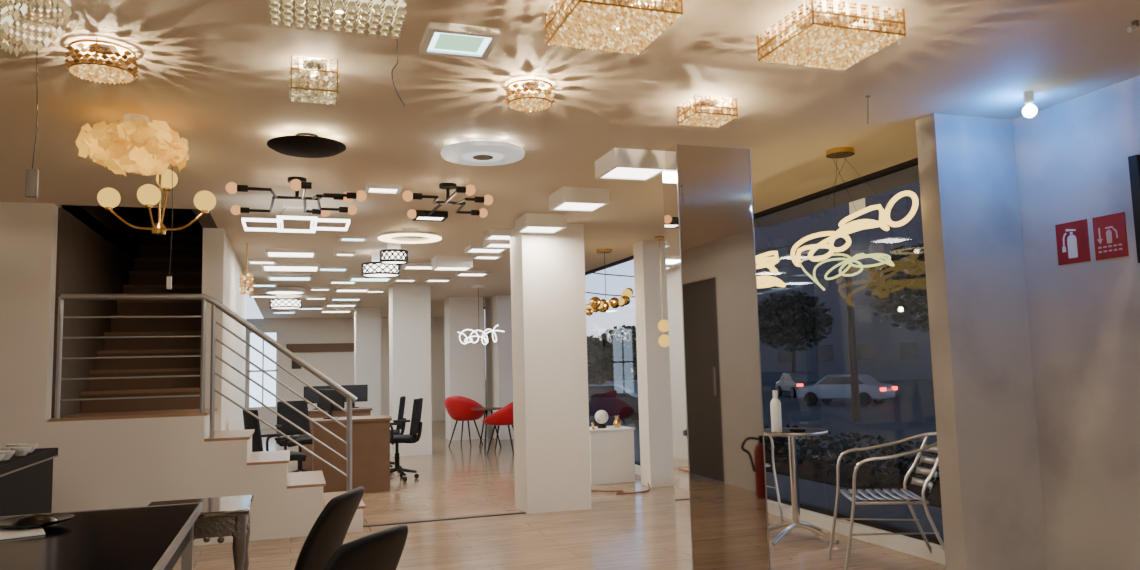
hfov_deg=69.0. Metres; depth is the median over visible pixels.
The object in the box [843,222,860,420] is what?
utility pole
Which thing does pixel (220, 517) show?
console
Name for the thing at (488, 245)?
diffuser
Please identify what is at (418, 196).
socket
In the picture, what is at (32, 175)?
hanging cord
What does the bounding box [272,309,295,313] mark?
led light
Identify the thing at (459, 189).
socket
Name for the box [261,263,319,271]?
recessed light
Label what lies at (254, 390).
window
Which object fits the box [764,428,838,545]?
bistro table
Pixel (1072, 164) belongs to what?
wall
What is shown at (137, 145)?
lamp
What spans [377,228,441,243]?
ring light
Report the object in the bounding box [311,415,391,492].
office desk
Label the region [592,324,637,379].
tree
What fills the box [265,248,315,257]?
recessed light
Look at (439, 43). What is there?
diffuser
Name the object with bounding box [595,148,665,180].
led panel light
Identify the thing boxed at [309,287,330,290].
recessed light
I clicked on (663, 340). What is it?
globe pendant
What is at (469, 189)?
light
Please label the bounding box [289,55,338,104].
crystal ceiling light
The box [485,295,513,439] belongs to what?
wall
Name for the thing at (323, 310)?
recessed light
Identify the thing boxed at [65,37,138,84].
light
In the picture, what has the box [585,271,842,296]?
power cable
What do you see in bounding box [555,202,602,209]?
diffuser
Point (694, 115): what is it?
crystal ceiling light
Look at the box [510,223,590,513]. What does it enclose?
wall
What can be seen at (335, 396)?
monitor
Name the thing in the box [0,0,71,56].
chandelier
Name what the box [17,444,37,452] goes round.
crystal bowl
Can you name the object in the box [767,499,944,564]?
trim
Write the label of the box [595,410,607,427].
table lamp
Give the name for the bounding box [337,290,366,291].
diffuser
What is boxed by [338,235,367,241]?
recessed light
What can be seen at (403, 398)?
office chair
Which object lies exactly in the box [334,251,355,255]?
recessed light
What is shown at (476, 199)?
socket
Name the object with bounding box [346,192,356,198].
socket
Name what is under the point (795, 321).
tree
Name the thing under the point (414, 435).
office chair
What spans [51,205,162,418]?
wall
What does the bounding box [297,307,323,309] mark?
recessed light
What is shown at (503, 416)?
tub chair
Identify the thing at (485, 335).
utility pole
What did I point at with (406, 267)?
diffuser
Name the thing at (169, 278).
cord
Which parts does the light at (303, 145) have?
ceiling plate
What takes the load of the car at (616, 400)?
on the street
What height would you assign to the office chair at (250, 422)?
0.921 m
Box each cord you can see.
[25,48,38,197]
[167,166,172,288]
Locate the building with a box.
[754,181,931,382]
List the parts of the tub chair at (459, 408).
leg, leg, leg, leg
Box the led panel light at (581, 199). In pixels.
[549,187,609,211]
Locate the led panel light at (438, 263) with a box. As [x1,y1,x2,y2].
[431,256,472,270]
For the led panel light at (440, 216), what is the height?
0.050 m
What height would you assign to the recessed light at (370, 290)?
0.030 m
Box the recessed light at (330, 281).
[329,280,356,283]
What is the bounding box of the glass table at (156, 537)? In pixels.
[0,502,202,569]
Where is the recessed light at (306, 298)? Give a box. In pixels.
[305,297,326,299]
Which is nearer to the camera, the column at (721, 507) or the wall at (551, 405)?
the column at (721, 507)
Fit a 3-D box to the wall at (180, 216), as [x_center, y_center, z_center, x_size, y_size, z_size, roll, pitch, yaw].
[-4.162,-0.447,8.723,1.120,5.300,5.400,0,-6,-19]
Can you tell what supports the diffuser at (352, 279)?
attached to the recessed light at (352, 278)
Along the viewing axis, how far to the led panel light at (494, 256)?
9.31 m
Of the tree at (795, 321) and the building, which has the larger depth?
the building
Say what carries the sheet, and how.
on the glass table at (156, 537)
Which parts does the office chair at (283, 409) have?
armrest, backrest, seat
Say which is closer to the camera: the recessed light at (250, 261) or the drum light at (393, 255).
the drum light at (393, 255)
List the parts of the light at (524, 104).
ceiling plate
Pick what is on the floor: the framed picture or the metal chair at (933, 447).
the metal chair at (933, 447)
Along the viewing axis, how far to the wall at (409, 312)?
12.36 m
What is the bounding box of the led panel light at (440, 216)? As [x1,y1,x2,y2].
[412,210,447,221]
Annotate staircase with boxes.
[80,223,202,412]
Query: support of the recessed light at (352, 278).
in the ceiling
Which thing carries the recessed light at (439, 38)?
in the ceiling
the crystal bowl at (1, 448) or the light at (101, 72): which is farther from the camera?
the crystal bowl at (1, 448)
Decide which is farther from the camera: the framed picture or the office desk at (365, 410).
the framed picture
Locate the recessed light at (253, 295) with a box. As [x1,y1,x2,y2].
[249,294,275,297]
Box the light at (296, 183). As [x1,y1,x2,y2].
[226,177,366,216]
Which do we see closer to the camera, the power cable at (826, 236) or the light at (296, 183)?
the light at (296, 183)
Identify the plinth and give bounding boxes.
[589,426,634,484]
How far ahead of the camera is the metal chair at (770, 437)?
6.56 m
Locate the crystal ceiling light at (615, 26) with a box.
[545,0,682,54]
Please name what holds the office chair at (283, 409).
on the floor
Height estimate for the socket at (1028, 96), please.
0.060 m
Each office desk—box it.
[299,406,371,469]
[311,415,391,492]
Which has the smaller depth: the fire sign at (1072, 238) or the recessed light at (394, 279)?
the fire sign at (1072, 238)
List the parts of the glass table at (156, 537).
leg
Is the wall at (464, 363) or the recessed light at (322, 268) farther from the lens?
the wall at (464, 363)
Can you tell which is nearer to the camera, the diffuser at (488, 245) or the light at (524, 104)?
the light at (524, 104)
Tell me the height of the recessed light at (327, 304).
0.040 m
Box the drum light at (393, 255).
[379,242,407,264]
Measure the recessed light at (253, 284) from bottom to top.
0.030 m
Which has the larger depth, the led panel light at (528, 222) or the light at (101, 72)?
the led panel light at (528, 222)
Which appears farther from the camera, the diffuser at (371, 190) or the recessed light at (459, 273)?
the recessed light at (459, 273)
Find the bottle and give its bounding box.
[770,390,781,431]
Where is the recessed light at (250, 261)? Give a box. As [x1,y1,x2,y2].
[247,259,275,263]
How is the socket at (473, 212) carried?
attached to the light at (469, 189)
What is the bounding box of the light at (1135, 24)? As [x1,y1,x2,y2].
[1127,20,1138,32]
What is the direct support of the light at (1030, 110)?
attached to the ceiling
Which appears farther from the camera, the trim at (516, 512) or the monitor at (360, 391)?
the monitor at (360, 391)
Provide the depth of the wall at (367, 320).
16.63 m
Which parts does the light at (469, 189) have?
bulb, bulb, pipe arm, pipe arm, ceiling plate, stem, pipe arm, pipe arm, pipe arm, bulb, bulb, bulb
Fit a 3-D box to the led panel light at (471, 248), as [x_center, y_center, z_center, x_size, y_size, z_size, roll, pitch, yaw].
[-0.894,-0.382,8.830,0.400,0.040,0.320,0,-6,-19]
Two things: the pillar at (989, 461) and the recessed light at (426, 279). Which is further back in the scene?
the recessed light at (426, 279)
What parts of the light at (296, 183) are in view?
bulb, bulb, pipe arm, pipe arm, bulb, ceiling plate, pipe arm, pipe arm, pipe arm, pipe arm, pipe arm, bulb, bulb, bulb, bulb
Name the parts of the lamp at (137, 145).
ceiling plate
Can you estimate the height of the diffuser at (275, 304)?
0.130 m
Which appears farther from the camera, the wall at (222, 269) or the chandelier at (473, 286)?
the chandelier at (473, 286)
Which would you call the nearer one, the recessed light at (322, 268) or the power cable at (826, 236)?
the recessed light at (322, 268)
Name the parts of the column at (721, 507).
mirror panel, mirror panel, edge trim, edge trim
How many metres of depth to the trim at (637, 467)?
9.45 m
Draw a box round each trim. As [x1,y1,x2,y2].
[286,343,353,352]
[363,512,525,526]
[635,464,640,474]
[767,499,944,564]
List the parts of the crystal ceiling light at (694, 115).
crystal panel, ceiling plate, crystal panel, crystal panel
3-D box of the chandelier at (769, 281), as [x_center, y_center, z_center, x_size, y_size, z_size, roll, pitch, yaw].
[1.270,-0.277,6.293,0.170,0.853,1.172,0,-6,-19]
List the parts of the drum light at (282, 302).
ceiling plate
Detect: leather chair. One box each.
[294,486,364,569]
[322,524,407,569]
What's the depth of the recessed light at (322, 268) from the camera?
10.11 m
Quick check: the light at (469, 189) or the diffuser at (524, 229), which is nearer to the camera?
the light at (469, 189)
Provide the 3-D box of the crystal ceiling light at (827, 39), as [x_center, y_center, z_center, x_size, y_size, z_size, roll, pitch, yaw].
[0.988,-0.948,3.167,0.409,0.111,0.376,0,-6,-19]
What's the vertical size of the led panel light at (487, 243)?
0.060 m
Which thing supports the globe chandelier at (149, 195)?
hanging from the ceiling
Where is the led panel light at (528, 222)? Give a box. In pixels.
[515,213,566,233]
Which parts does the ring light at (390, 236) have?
ceiling plate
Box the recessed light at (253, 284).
[246,283,276,286]
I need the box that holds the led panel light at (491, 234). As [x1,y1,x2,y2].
[484,229,509,239]
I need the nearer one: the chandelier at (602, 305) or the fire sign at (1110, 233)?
the fire sign at (1110, 233)
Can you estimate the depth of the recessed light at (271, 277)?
10.85 m
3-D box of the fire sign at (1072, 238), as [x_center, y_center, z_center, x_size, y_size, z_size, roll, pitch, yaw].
[2.542,-0.214,4.200,0.006,0.211,0.179,0,-6,-19]
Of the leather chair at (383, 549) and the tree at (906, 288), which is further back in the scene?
the tree at (906, 288)
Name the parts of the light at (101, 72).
ceiling plate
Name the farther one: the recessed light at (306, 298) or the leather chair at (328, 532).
the recessed light at (306, 298)
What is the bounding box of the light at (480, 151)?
[441,138,524,165]
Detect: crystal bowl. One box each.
[0,447,11,450]
[0,450,15,460]
[6,443,26,446]
[10,446,31,455]
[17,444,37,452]
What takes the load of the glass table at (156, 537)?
on the floor
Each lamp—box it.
[76,114,189,175]
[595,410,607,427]
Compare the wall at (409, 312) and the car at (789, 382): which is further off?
the car at (789, 382)
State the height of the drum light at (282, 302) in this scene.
0.206 m
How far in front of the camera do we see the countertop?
4.45 m
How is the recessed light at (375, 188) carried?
in the ceiling
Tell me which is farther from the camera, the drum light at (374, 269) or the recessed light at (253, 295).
the recessed light at (253, 295)
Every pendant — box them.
[239,243,253,294]
[242,202,349,232]
[655,236,668,346]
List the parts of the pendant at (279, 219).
ceiling plate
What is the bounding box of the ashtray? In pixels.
[789,428,805,432]
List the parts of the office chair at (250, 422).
backrest, armrest, armrest, seat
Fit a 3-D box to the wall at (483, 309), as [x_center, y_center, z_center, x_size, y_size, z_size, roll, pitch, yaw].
[-2.449,1.919,19.170,0.350,2.530,2.900,0,-6,-19]
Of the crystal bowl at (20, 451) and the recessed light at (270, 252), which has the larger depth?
the recessed light at (270, 252)
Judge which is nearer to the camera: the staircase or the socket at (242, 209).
the socket at (242, 209)
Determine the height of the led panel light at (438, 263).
0.130 m
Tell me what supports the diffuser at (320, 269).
attached to the recessed light at (322, 268)
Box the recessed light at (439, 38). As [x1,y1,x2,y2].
[419,21,500,59]
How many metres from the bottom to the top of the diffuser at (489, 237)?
0.004 m
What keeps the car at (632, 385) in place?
on the street
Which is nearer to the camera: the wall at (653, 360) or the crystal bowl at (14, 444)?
the crystal bowl at (14, 444)
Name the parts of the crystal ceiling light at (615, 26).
crystal panel, ceiling plate, crystal panel, crystal panel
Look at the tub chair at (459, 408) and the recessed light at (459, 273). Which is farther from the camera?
the tub chair at (459, 408)
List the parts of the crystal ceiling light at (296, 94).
crystal panel, crystal panel, ceiling plate, crystal panel, crystal panel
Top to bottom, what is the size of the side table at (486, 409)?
0.623 m
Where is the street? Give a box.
[485,376,938,476]
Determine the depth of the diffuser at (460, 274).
11.13 m
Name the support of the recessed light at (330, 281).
in the ceiling
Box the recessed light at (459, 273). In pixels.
[455,271,488,275]
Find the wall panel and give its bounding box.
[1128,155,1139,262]
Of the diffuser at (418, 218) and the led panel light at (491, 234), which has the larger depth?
the led panel light at (491, 234)
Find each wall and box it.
[0,202,365,545]
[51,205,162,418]
[163,208,216,227]
[200,228,245,430]
[245,317,445,428]
[354,307,380,415]
[389,284,431,456]
[444,297,484,439]
[483,309,485,417]
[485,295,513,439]
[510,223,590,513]
[633,241,673,486]
[1012,76,1139,569]
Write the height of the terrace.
0.830 m
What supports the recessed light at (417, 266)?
in the ceiling
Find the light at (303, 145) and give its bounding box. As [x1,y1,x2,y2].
[267,133,345,157]
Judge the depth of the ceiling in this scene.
4.05 m
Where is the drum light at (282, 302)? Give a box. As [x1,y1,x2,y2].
[270,296,301,309]
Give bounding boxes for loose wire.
[391,39,404,105]
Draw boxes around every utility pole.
[485,335,486,406]
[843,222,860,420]
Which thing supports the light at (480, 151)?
attached to the ceiling
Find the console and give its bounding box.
[147,495,253,569]
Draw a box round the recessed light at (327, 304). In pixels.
[325,303,356,306]
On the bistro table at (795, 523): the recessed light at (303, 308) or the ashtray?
the ashtray
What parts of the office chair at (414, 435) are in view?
armrest, leg, armrest, seat, leg, backrest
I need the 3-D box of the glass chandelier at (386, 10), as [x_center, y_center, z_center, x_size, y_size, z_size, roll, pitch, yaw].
[-0.684,-0.900,2.446,0.400,0.259,0.180,0,-6,-19]
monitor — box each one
[304,386,332,409]
[319,389,344,418]
[340,385,367,407]
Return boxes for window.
[247,333,277,406]
[585,255,640,465]
[754,157,943,544]
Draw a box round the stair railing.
[54,294,356,491]
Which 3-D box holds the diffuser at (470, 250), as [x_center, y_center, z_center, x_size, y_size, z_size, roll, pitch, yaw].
[-0.894,-0.372,8.829,0.350,0.004,0.270,0,-6,-19]
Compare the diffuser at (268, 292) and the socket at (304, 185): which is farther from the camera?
the diffuser at (268, 292)
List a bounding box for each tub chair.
[444,396,484,446]
[482,402,513,453]
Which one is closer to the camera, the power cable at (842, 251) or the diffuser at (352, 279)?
the diffuser at (352, 279)
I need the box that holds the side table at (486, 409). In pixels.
[471,407,502,448]
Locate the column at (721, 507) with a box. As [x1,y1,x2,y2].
[663,144,770,569]
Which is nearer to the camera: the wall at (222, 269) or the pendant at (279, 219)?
the pendant at (279, 219)
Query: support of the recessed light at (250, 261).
in the ceiling
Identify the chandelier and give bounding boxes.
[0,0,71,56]
[97,169,215,234]
[269,0,406,38]
[458,285,503,344]
[586,249,632,315]
[754,216,785,287]
[790,147,918,290]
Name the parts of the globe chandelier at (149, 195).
globe, arm, globe, arm, stem, arm, globe, arm, globe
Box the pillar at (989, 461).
[915,113,1047,569]
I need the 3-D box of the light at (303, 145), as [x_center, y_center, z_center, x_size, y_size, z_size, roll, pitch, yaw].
[-1.425,-0.760,4.499,0.410,0.100,0.410,0,-6,-19]
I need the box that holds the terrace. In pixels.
[634,444,943,536]
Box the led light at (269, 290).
[265,287,304,294]
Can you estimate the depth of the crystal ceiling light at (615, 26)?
2.86 m
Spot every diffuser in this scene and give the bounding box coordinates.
[264,266,317,270]
[267,291,301,293]
[268,252,313,256]
[270,277,309,279]
[271,300,300,308]
[320,269,345,270]
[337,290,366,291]
[342,238,363,240]
[351,278,388,280]
[363,264,397,276]
[369,188,396,192]
[378,233,441,243]
[382,251,405,263]
[405,266,430,268]
[417,217,442,219]
[428,32,490,54]
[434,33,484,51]
[435,267,467,269]
[460,274,484,275]
[462,151,503,161]
[469,249,502,251]
[487,244,509,246]
[488,236,509,238]
[522,227,559,231]
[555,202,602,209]
[603,167,660,178]
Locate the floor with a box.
[172,420,945,569]
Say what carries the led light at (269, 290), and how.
attached to the ceiling
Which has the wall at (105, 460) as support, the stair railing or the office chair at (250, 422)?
the stair railing
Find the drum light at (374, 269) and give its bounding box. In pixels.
[361,251,400,277]
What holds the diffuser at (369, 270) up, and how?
attached to the drum light at (374, 269)
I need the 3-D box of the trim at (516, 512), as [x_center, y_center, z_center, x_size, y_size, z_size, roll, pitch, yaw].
[-1.293,1.955,6.848,1.920,0.006,0.050,0,-6,-19]
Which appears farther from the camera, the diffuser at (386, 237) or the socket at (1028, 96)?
the diffuser at (386, 237)
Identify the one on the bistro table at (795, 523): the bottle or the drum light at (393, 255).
the bottle
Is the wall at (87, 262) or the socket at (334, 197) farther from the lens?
the wall at (87, 262)
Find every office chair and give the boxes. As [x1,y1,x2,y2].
[243,410,306,460]
[275,400,312,472]
[389,396,405,468]
[390,398,422,481]
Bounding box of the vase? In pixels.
[613,416,620,426]
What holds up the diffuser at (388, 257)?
attached to the drum light at (393, 255)
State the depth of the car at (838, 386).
39.33 m
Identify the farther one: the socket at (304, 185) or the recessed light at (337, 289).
the recessed light at (337, 289)
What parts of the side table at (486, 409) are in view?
leg, leg, leg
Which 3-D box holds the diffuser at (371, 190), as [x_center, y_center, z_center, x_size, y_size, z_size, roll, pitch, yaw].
[-1.306,-0.666,5.798,0.190,0.004,0.142,0,-6,-19]
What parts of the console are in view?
leg, leg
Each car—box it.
[588,385,638,423]
[604,380,637,394]
[775,372,820,397]
[796,374,897,405]
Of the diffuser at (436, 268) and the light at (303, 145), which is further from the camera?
the diffuser at (436, 268)
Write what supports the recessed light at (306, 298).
in the ceiling
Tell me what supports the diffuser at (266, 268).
attached to the recessed light at (292, 267)
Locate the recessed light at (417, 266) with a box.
[402,263,430,269]
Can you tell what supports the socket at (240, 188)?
attached to the light at (296, 183)
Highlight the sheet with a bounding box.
[0,527,44,539]
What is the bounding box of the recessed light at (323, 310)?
[321,309,351,312]
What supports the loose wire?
hanging from the ceiling
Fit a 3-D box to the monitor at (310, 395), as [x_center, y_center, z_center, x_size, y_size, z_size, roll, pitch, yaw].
[-3.378,1.514,11.162,0.400,0.310,0.160,2,-6,-30]
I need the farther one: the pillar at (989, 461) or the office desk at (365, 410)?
the office desk at (365, 410)
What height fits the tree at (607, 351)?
3.914 m
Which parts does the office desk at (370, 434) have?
panel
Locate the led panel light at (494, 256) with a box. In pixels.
[472,253,501,259]
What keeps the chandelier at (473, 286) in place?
hanging from the ceiling
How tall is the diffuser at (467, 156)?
0.038 m
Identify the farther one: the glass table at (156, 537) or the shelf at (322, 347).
the shelf at (322, 347)
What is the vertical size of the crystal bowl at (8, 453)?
0.045 m
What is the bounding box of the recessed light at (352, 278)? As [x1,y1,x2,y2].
[348,275,391,281]
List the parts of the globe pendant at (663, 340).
stem, globe, globe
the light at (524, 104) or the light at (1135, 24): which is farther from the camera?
the light at (524, 104)
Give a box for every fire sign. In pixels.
[1055,219,1090,264]
[1092,212,1128,260]
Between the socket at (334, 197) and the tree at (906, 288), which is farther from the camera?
the tree at (906, 288)
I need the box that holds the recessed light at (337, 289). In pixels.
[335,287,369,291]
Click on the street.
(911, 412)
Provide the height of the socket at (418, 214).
0.042 m
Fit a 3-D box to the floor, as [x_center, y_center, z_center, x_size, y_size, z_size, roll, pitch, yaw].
[-2.158,2.180,8.373,7.250,0.100,23.600,0,-6,-19]
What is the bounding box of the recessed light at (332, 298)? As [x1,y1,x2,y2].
[331,297,361,300]
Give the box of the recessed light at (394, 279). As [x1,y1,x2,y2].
[393,278,416,281]
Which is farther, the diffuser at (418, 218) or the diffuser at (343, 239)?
the diffuser at (343, 239)
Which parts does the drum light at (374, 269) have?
ceiling plate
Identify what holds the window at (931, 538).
in the pillar at (989, 461)
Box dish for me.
[0,513,74,528]
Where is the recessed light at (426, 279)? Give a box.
[425,278,451,281]
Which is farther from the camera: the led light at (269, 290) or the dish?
the led light at (269, 290)
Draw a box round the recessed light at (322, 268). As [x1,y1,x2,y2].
[319,266,347,270]
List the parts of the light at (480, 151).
ceiling plate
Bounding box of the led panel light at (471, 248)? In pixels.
[464,245,507,252]
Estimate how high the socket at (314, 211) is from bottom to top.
0.042 m
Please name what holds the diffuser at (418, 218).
attached to the led panel light at (440, 216)
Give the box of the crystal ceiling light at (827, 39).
[757,0,905,70]
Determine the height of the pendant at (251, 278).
0.514 m
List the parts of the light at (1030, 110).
bulb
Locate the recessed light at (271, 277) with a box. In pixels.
[267,274,311,280]
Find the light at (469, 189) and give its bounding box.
[402,183,492,218]
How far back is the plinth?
8.81 m
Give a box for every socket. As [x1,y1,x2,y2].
[237,185,247,191]
[240,207,249,212]
[301,182,311,188]
[312,209,320,214]
[333,193,343,199]
[339,207,347,212]
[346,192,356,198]
[413,193,421,199]
[416,211,423,216]
[455,186,465,192]
[471,210,479,215]
[474,196,484,202]
[1023,91,1033,104]
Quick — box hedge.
[764,424,941,507]
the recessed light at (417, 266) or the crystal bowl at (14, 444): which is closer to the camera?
the crystal bowl at (14, 444)
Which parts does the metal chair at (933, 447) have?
leg arm, leg arm, seat frame, leg, rail, leg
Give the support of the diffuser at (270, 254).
attached to the recessed light at (270, 252)
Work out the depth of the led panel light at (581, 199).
6.03 m
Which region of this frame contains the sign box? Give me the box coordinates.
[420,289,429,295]
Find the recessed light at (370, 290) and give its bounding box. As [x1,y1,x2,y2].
[365,289,384,292]
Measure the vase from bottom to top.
0.120 m
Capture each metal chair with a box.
[765,436,783,521]
[828,432,944,569]
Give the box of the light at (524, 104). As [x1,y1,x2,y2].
[504,77,554,111]
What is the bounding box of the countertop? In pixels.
[0,448,58,515]
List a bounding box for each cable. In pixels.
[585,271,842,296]
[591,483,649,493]
[594,251,843,276]
[755,236,829,251]
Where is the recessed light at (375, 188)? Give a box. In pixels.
[364,183,401,193]
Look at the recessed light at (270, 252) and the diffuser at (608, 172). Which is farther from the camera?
the recessed light at (270, 252)
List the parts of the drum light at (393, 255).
ceiling plate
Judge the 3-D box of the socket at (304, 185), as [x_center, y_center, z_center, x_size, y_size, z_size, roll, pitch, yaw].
[-1.599,-0.603,5.029,0.065,0.042,0.042,0,-6,-19]
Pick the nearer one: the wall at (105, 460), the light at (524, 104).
the light at (524, 104)
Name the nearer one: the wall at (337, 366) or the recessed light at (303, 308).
the recessed light at (303, 308)
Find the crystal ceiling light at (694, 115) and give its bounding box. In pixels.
[677,94,737,127]
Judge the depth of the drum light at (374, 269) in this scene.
8.89 m
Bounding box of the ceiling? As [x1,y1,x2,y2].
[0,0,1139,318]
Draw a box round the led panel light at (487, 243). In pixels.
[483,240,509,247]
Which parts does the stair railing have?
post, rod, rod, rod, rod, rod, post, handrail, post, rod, rod, rod, rod, rod, post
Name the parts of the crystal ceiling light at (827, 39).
crystal panel, ceiling plate, crystal panel, crystal panel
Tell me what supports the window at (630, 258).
in the wall at (499, 371)
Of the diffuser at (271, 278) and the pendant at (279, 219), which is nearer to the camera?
the pendant at (279, 219)
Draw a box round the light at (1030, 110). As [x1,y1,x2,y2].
[1022,91,1036,117]
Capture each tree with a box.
[587,335,629,384]
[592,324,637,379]
[758,290,834,372]
[864,243,933,393]
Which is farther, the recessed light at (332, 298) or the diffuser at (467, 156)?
the recessed light at (332, 298)
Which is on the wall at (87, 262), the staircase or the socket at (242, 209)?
the staircase
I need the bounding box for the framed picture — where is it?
[292,358,301,368]

